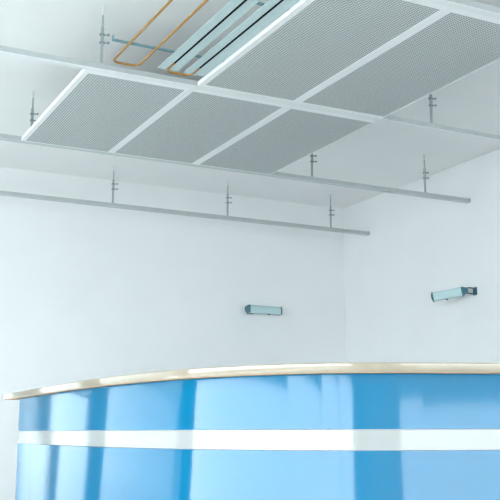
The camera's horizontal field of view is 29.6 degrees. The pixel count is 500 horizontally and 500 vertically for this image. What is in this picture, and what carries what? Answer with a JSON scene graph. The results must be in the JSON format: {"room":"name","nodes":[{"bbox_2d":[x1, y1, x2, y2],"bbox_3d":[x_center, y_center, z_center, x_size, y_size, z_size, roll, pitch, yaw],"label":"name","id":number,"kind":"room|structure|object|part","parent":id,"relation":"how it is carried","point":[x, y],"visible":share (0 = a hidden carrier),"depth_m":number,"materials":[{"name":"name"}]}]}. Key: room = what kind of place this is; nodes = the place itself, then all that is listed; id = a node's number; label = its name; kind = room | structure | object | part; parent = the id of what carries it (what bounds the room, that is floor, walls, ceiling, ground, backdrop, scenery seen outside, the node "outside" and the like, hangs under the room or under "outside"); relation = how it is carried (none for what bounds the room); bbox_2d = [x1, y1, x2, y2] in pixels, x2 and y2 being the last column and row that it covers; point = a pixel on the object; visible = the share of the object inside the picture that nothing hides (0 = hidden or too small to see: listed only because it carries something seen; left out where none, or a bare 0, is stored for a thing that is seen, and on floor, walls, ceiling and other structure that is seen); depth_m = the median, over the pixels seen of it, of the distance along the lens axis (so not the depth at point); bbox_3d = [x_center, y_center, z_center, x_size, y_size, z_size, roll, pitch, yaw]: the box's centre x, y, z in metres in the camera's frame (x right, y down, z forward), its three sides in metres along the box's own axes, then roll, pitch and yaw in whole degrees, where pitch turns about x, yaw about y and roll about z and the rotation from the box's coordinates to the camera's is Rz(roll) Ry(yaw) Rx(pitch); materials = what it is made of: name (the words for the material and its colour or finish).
{"room":"reception area","nodes":[
{"label":"reception area","id":0,"kind":"room"},
{"bbox_2d":[0,167,346,499],"bbox_3d":[-3.180,0.728,6.909,9.465,3.040,0.200,5,-12,-27],"label":"wall","id":1,"kind":"structure","parent":0,"point":[87,292],"depth_m":8.09,"materials":[{"name":"paint"}]},
{"bbox_2d":[245,304,281,314],"bbox_3d":[0.101,0.543,8.455,0.354,0.082,0.156,5,-12,-27],"label":"security camera","id":2,"kind":"object","parent":1,"relation":"attached to","point":[250,309],"visible":1,"depth_m":8.39,"materials":[{"name":"teal"}]},
{"bbox_2d":[0,0,499,208],"bbox_3d":[0.517,-2.209,0.131,9.465,0.150,16.410,5,-12,-27],"label":"ceiling","id":3,"kind":"structure","parent":0,"point":[384,154],"depth_m":6.39,"materials":[{"name":"paint"}]},
{"bbox_2d":[30,91,37,126],"bbox_3d":[-1.360,-0.848,5.955,0.052,0.313,0.036,5,-12,-27],"label":"hanger","id":4,"kind":"object","parent":3,"relation":"hanging from","point":[32,113],"visible":0.75,"depth_m":5.95,"materials":[{"name":"silver metal"}]},
{"bbox_3d":[-1.369,-0.891,5.959,0.011,0.138,0.011,5,-12,-27],"label":"rod","id":5,"kind":"part","parent":4,"relation":"part of","materials":[{"name":"silver metal"}]},
{"bbox_2d":[0,134,470,202],"bbox_3d":[-0.968,-0.644,6.121,6.061,0.029,0.047,5,-12,-27],"label":"rail","id":6,"kind":"object","parent":4,"relation":"hanging from","point":[4,137],"visible":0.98,"depth_m":6.79,"materials":[{"name":"grey metal"}]},
{"bbox_2d":[99,7,109,63],"bbox_3d":[-0.735,-1.077,4.770,0.052,0.313,0.036,5,-12,-27],"label":"hanger","id":7,"kind":"object","parent":3,"relation":"hanging from","point":[101,34],"visible":1,"depth_m":4.76,"materials":[{"name":"silver metal"}]},
{"bbox_3d":[-0.744,-1.120,4.774,0.011,0.138,0.011,5,-12,-27],"label":"rod","id":8,"kind":"part","parent":7,"relation":"part of","materials":[{"name":"silver metal"}]},
{"bbox_2d":[0,45,499,141],"bbox_3d":[-0.348,-0.874,4.934,6.061,0.029,0.047,5,-12,-27],"label":"rail","id":9,"kind":"object","parent":7,"relation":"hanging from","point":[4,50],"visible":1,"depth_m":4.91,"materials":[{"name":"white metal"}]},
{"bbox_2d":[21,69,191,152],"bbox_3d":[-0.862,-0.776,5.424,0.578,0.022,1.313,5,-12,-27],"label":"ceiling panel","id":10,"kind":"object","parent":9,"relation":"attached to","point":[97,111],"visible":0.87,"depth_m":5.34,"materials":[{"name":"grey metal"}]},
{"bbox_2d":[111,88,289,163],"bbox_3d":[-0.338,-0.726,5.688,0.596,0.022,1.313,5,-12,-27],"label":"ceiling panel","id":11,"kind":"object","parent":9,"relation":"attached to","point":[199,123],"visible":0.83,"depth_m":5.61,"materials":[{"name":"grey metal"}]},
{"bbox_2d":[196,106,375,174],"bbox_3d":[0.185,-0.676,5.952,0.576,0.022,1.313,5,-12,-27],"label":"ceiling panel","id":12,"kind":"object","parent":9,"relation":"attached to","point":[294,133],"visible":0.8,"depth_m":5.88,"materials":[{"name":"grey metal"}]},
{"bbox_2d":[198,0,450,102],"bbox_3d":[0.293,-0.957,4.492,0.586,0.022,1.340,5,-12,-27],"label":"ceiling panel","id":13,"kind":"object","parent":9,"relation":"attached to","point":[313,43],"visible":0.94,"depth_m":4.42,"materials":[{"name":"grey metal"}]},
{"bbox_2d":[112,34,224,60],"bbox_3d":[0.134,-0.920,4.822,1.750,0.030,0.014,5,-12,-27],"label":"support bar","id":14,"kind":"object","parent":13,"relation":"on","point":[113,39],"visible":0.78,"depth_m":4.49,"materials":[{"name":"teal metal"}]},
{"bbox_2d":[113,0,208,65],"bbox_3d":[-0.334,-1.028,4.144,0.146,0.011,1.258,5,-12,-27],"label":"loop","id":15,"kind":"object","parent":14,"relation":"attached to","point":[169,1],"visible":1,"depth_m":4.33,"materials":[{"name":"brown metal"}]},
{"bbox_2d":[158,0,259,70],"bbox_3d":[-0.136,-1.012,4.226,0.108,0.005,1.225,5,-12,-27],"label":"plate","id":16,"kind":"object","parent":14,"relation":"attached to","point":[230,13],"visible":1,"depth_m":4.32,"materials":[{"name":"metal"}]},
{"bbox_2d":[167,63,200,75],"bbox_3d":[-0.341,-0.908,4.765,0.147,0.011,0.128,5,-12,-27],"label":"loop","id":17,"kind":"object","parent":16,"relation":"attached to","point":[168,71],"visible":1,"depth_m":4.80,"materials":[{"name":"brown metal"}]},
{"bbox_2d":[184,0,298,75],"bbox_3d":[-0.006,-1.000,4.292,0.113,0.005,1.225,5,-12,-27],"label":"plate","id":18,"kind":"object","parent":14,"relation":"attached to","point":[271,10],"visible":1,"depth_m":4.35,"materials":[{"name":"metal"}]},
{"bbox_2d":[296,7,499,117],"bbox_3d":[0.812,-0.908,4.753,0.576,0.022,1.340,5,-12,-27],"label":"ceiling panel","id":19,"kind":"object","parent":9,"relation":"attached to","point":[455,44],"visible":0.87,"depth_m":4.70,"materials":[{"name":"grey metal"}]},
{"bbox_2d":[111,166,117,202],"bbox_3d":[-1.093,-0.525,7.638,0.052,0.313,0.036,5,-12,-27],"label":"hanger","id":20,"kind":"object","parent":3,"relation":"hanging from","point":[113,180],"visible":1,"depth_m":7.63,"materials":[{"name":"silver metal"}]},
{"bbox_2d":[0,190,369,235],"bbox_3d":[-1.609,-0.407,7.346,6.061,0.029,0.047,5,-12,-27],"label":"rail","id":21,"kind":"object","parent":20,"relation":"hanging from","point":[2,193],"visible":1,"depth_m":7.83,"materials":[{"name":"grey metal"}]},
{"bbox_2d":[226,181,231,215],"bbox_3d":[-0.181,-0.438,8.098,0.052,0.313,0.036,5,-12,-27],"label":"hanger","id":22,"kind":"object","parent":3,"relation":"hanging from","point":[227,197],"visible":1,"depth_m":8.09,"materials":[{"name":"silver metal"}]},
{"bbox_2d":[310,153,316,176],"bbox_3d":[0.459,-0.675,6.873,0.052,0.313,0.036,5,-12,-27],"label":"hanger","id":23,"kind":"object","parent":3,"relation":"hanging from","point":[311,155],"visible":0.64,"depth_m":6.86,"materials":[{"name":"silver metal"}]},
{"bbox_2d":[329,194,334,227],"bbox_3d":[0.740,-0.351,8.563,0.052,0.313,0.036,5,-12,-27],"label":"hanger","id":24,"kind":"object","parent":3,"relation":"hanging from","point":[330,210],"visible":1,"depth_m":8.55,"materials":[{"name":"silver metal"}]},
{"bbox_2d":[423,154,428,192],"bbox_3d":[1.362,-0.590,7.328,0.052,0.313,0.036,5,-12,-27],"label":"hanger","id":25,"kind":"object","parent":3,"relation":"hanging from","point":[424,168],"visible":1,"depth_m":7.32,"materials":[{"name":"silver metal"}]},
{"bbox_2d":[428,94,436,123],"bbox_3d":[1.097,-0.903,5.695,0.052,0.313,0.036,5,-12,-27],"label":"hanger","id":26,"kind":"object","parent":3,"relation":"hanging from","point":[430,98],"visible":0.65,"depth_m":5.68,"materials":[{"name":"silver metal"}]},
{"bbox_2d":[343,149,499,429],"bbox_3d":[4.642,-0.251,1.908,0.200,3.040,16.010,5,-12,-27],"label":"wall","id":27,"kind":"structure","parent":0,"point":[415,247],"depth_m":7.87,"materials":[{"name":"paint"}]},
{"bbox_2d":[431,287,476,301],"bbox_3d":[1.582,0.342,7.320,0.359,0.107,0.097,-2,-11,9],"label":"security camera","id":28,"kind":"object","parent":27,"relation":"attached to","point":[447,294],"visible":1,"depth_m":7.30,"materials":[{"name":"teal"}]},
{"bbox_2d":[424,0,499,18],"bbox_3d":[0.285,-1.108,3.723,6.061,0.029,0.047,5,-12,-27],"label":"rail","id":29,"kind":"object","parent":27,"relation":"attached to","point":[466,5],"visible":1,"depth_m":4.04,"materials":[{"name":"white metal"}]},
{"bbox_3d":[0.524,0.899,-0.467,9.465,0.100,16.410,5,-12,-27],"label":"floor","id":30,"kind":"structure","parent":0,"visible":0},
{"bbox_2d":[3,362,499,499],"bbox_3d":[0.082,1.141,4.112,4.532,1.155,1.585,-7,-13,33],"label":"reception desk","id":31,"kind":"object","parent":30,"relation":"on","point":[219,433],"depth_m":3.30,"materials":[{"name":"blue paint"}]},
{"bbox_2d":[3,362,499,399],"bbox_3d":[0.081,0.593,4.229,4.520,0.034,1.567,-7,-13,33],"label":"countertop","id":32,"kind":"structure","parent":31,"relation":"on","point":[346,366],"depth_m":3.31,"materials":[{"name":"beige laminate"}]},
{"bbox_3d":[0.150,1.204,3.914,4.262,0.759,1.376,-7,-13,31],"label":"panel","id":33,"kind":"part","parent":31,"relation":"part of","materials":[{"name":"blue paint"}]},
{"bbox_3d":[0.149,0.673,4.042,4.235,0.189,1.333,-7,-13,31],"label":"panel","id":34,"kind":"part","parent":31,"relation":"part of","materials":[{"name":"blue paint"}]}
]}

